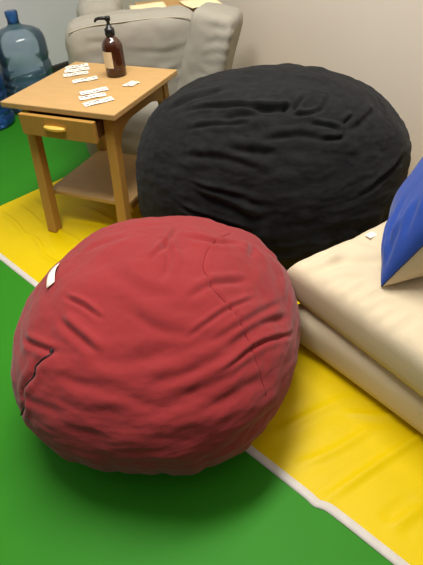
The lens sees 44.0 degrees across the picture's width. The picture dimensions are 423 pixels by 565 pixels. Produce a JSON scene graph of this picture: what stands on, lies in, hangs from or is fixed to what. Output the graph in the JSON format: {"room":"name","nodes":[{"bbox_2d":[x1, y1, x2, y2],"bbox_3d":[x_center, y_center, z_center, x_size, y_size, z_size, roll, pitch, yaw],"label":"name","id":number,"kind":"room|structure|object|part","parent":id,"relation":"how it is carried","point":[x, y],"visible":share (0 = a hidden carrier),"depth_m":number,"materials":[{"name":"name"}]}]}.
{"room":"living room","nodes":[
{"label":"living room","id":0,"kind":"room"},
{"bbox_2d":[0,0,78,77],"bbox_3d":[-2.400,-1.513,1.773,0.080,2.600,4.400,30,50,34],"label":"wall","id":1,"kind":"structure","parent":0,"point":[52,17],"depth_m":3.30,"materials":[{"name":"white paint"}]},
{"bbox_2d":[11,61,68,92],"bbox_3d":[-2.294,-0.523,2.539,0.014,0.090,4.390,30,50,34],"label":"baseboard","id":2,"kind":"structure","parent":1,"relation":"attached to","point":[24,81],"depth_m":3.38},
{"bbox_2d":[0,101,393,564],"bbox_3d":[-0.542,0.511,1.188,6.560,0.001,6.584,-4,39,0],"label":"floor","id":3,"kind":"structure","parent":0,"point":[55,510],"depth_m":1.17,"materials":[{"name":"green carpet"}]},
{"bbox_2d":[0,73,14,129],"bbox_3d":[-1.266,-1.092,2.801,0.281,0.512,0.281,-4,39,0],"label":"water jug","id":4,"kind":"object","parent":3,"relation":"on","point":[7,119],"visible":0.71,"depth_m":2.98,"materials":[{"name":"blue plastic"}]},
{"bbox_2d":[0,9,53,113],"bbox_3d":[-1.059,-1.249,2.960,0.289,0.526,0.289,-4,39,0],"label":"water jug","id":5,"kind":"object","parent":3,"relation":"on","point":[43,53],"visible":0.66,"depth_m":3.01,"materials":[{"name":"blue plastic"}]},
{"bbox_2d":[10,216,299,475],"bbox_3d":[-0.128,0.098,1.310,0.712,0.432,0.763,-4,39,0],"label":"bean bag","id":6,"kind":"object","parent":3,"relation":"on","point":[169,345],"visible":1,"depth_m":1.07,"materials":[{"name":"red fabric"}]},
{"bbox_2d":[0,178,422,564],"bbox_3d":[0.430,0.011,1.696,2.795,0.010,1.344,30,50,34],"label":"floor mat","id":7,"kind":"object","parent":3,"relation":"on","point":[351,457],"visible":0.17,"depth_m":1.27,"materials":[{"name":"yellow plastic"}]},
{"bbox_2d":[0,62,176,231],"bbox_3d":[-0.420,-0.504,2.011,0.459,0.500,0.488,13,42,20],"label":"side table","id":8,"kind":"object","parent":7,"relation":"on","point":[52,107],"depth_m":1.85,"materials":[{"name":"brown wood"}]},
{"bbox_3d":[-0.627,-0.413,1.939,0.057,0.476,0.099,13,42,20],"label":"leg","id":9,"kind":"part","parent":8,"relation":"part of","materials":[{"name":"brown wood"}]},
{"bbox_3d":[-0.522,-0.507,1.730,0.084,0.015,0.020,13,42,20],"label":"handle","id":10,"kind":"part","parent":8,"relation":"part of","materials":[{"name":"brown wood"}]},
{"bbox_3d":[-0.511,-0.515,1.743,0.302,0.072,0.018,13,42,20],"label":"drawer","id":11,"kind":"part","parent":8,"relation":"part of","materials":[{"name":"brown wood"}]},
{"bbox_3d":[-0.510,-0.786,1.969,0.093,0.002,0.037,-13,40,-10],"label":"paper strip","id":12,"kind":"part","parent":8,"relation":"part of","materials":[{"name":"white paper"}]},
{"bbox_3d":[-0.516,-0.816,2.007,0.094,0.002,0.037,-13,40,-11],"label":"paper strip","id":13,"kind":"part","parent":8,"relation":"part of","materials":[{"name":"white paper"}]},
{"bbox_3d":[-0.525,-0.844,2.041,0.088,0.002,0.037,-15,41,-13],"label":"paper strip","id":14,"kind":"part","parent":8,"relation":"part of","materials":[{"name":"white paper"}]},
{"bbox_3d":[-0.462,-0.742,1.911,0.091,0.002,0.037,-16,41,-13],"label":"paper strip","id":15,"kind":"part","parent":8,"relation":"part of","materials":[{"name":"white paper"}]},
{"bbox_3d":[-0.403,-0.631,1.770,0.090,0.002,0.037,-16,41,-14],"label":"paper strip","id":16,"kind":"part","parent":8,"relation":"part of","materials":[{"name":"white paper"}]},
{"bbox_3d":[-0.407,-0.663,1.810,0.097,0.002,0.037,-19,41,-17],"label":"paper strip","id":17,"kind":"part","parent":8,"relation":"part of","materials":[{"name":"white paper"}]},
{"bbox_2d":[53,150,137,205],"bbox_3d":[-0.394,-0.426,2.092,0.359,0.016,0.360,13,42,20],"label":"shelf","id":18,"kind":"object","parent":8,"relation":"attached to","point":[91,180],"depth_m":2.05,"materials":[{"name":"brown wood"}]},
{"bbox_3d":[-0.374,-0.599,1.728,0.100,0.002,0.037,-21,42,-19],"label":"paper strip","id":19,"kind":"part","parent":8,"relation":"part of","materials":[{"name":"white paper"}]},
{"bbox_3d":[-0.476,-0.655,2.218,0.042,0.476,0.050,13,42,20],"label":"leg","id":20,"kind":"part","parent":8,"relation":"part of","materials":[{"name":"brown wood"}]},
{"bbox_2d":[94,16,126,76],"bbox_3d":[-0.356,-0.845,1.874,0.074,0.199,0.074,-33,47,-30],"label":"pump bottle","id":21,"kind":"object","parent":8,"relation":"on","point":[112,48],"visible":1,"depth_m":1.86,"materials":[{"name":"orange glass"}]},
{"bbox_3d":[-0.320,-0.343,1.824,0.057,0.476,0.099,13,42,20],"label":"leg","id":22,"kind":"part","parent":8,"relation":"part of","materials":[{"name":"brown wood"}]},
{"bbox_3d":[-0.237,-0.373,2.056,0.016,0.036,0.323,13,42,20],"label":"shelf rail","id":23,"kind":"part","parent":8,"relation":"part of","materials":[{"name":"brown wood"}]},
{"bbox_3d":[-0.169,-0.584,2.104,0.042,0.476,0.050,13,42,20],"label":"leg","id":24,"kind":"part","parent":8,"relation":"part of","materials":[{"name":"brown wood"}]},
{"bbox_2d":[65,0,242,155],"bbox_3d":[-0.247,-0.984,2.464,0.789,0.657,0.783,-4,39,0],"label":"lounge chair","id":25,"kind":"object","parent":7,"relation":"on","point":[202,42],"visible":0.54,"depth_m":2.10,"materials":[{"name":"grey fabric"}]},
{"bbox_2d":[76,0,122,16],"bbox_3d":[-0.511,-1.163,2.513,0.234,0.414,0.456,-4,39,0],"label":"cushion","id":26,"kind":"object","parent":25,"relation":"on","point":[84,7],"depth_m":2.26,"materials":[{"name":"grey fabric"}]},
{"bbox_2d":[65,5,192,101],"bbox_3d":[-0.322,-0.967,2.259,0.570,0.381,0.272,-8,40,-5],"label":"cushion","id":27,"kind":"object","parent":25,"relation":"on","point":[153,37],"depth_m":2.11,"materials":[{"name":"grey fabric"}]},
{"bbox_2d":[135,0,197,11],"bbox_3d":[-0.199,-1.280,2.433,0.300,0.022,0.240,-9,40,-5],"label":"cardboard box","id":28,"kind":"object","parent":25,"relation":"on","point":[167,2],"visible":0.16,"depth_m":2.46,"materials":[{"name":"brown cardboard"}]},
{"bbox_2d":[129,1,165,8],"bbox_3d":[-0.286,-1.244,2.366,0.160,0.014,0.180,-10,40,-7],"label":"paper sheet","id":29,"kind":"object","parent":28,"relation":"on","point":[153,4],"visible":0.44,"depth_m":2.39,"materials":[{"name":"beige paper"}]},
{"bbox_2d":[179,0,221,8],"bbox_3d":[-0.048,-1.274,2.382,0.150,0.014,0.200,-15,41,-13],"label":"paper sheet","id":30,"kind":"object","parent":28,"relation":"on","point":[192,4],"visible":0.7,"depth_m":2.38,"materials":[{"name":"beige paper"}]},
{"bbox_2d":[177,2,242,90],"bbox_3d":[-0.013,-0.929,2.260,0.277,0.505,0.374,4,40,10],"label":"cushion","id":31,"kind":"object","parent":25,"relation":"on","point":[207,36],"depth_m":2.08,"materials":[{"name":"grey fabric"}]},
{"bbox_2d":[136,63,411,269],"bbox_3d":[0.232,-0.442,1.833,0.872,0.558,0.789,13,42,20],"label":"bean bag","id":32,"kind":"object","parent":7,"relation":"on","point":[306,161],"visible":0.8,"depth_m":1.58,"materials":[{"name":"black fabric"}]},
{"bbox_2d":[298,303,422,433],"bbox_3d":[0.753,0.216,1.299,0.620,0.148,1.000,-28,45,-26],"label":"mattress","id":33,"kind":"object","parent":7,"relation":"on","point":[316,335],"visible":0.24,"depth_m":1.31,"materials":[{"name":"beige fabric"}]},
{"bbox_2d":[287,221,422,396],"bbox_3d":[0.732,0.121,1.209,0.620,0.144,1.000,-25,44,-23],"label":"mattress","id":34,"kind":"object","parent":33,"relation":"on","point":[340,284],"visible":0.75,"depth_m":1.26,"materials":[{"name":"beige fabric"}]},
{"bbox_2d":[365,232,376,237],"bbox_3d":[0.438,-0.131,1.436,0.026,0.003,0.020,-24,43,-22],"label":"label","id":35,"kind":"object","parent":34,"relation":"on","point":[371,234],"visible":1,"depth_m":1.44,"materials":[{"name":"white paper"}]},
{"bbox_2d":[381,157,422,286],"bbox_3d":[0.594,-0.233,1.257,0.295,0.382,0.429,12,42,19],"label":"pillow","id":36,"kind":"object","parent":34,"relation":"on","point":[402,239],"visible":1,"depth_m":1.22,"materials":[{"name":"blue fabric"}]},
{"bbox_3d":[0.604,-0.231,1.254,0.273,0.382,0.430,12,42,19],"label":"panel","id":37,"kind":"part","parent":36,"relation":"part of","materials":[{"name":"beige fabric"}]},
{"bbox_2d":[121,0,422,176],"bbox_3d":[0.542,-1.552,1.545,0.079,2.600,4.403,-29,45,-27],"label":"wall","id":38,"kind":"structure","parent":0,"point":[378,44],"depth_m":2.04,"materials":[{"name":"beige paint"}]}
]}

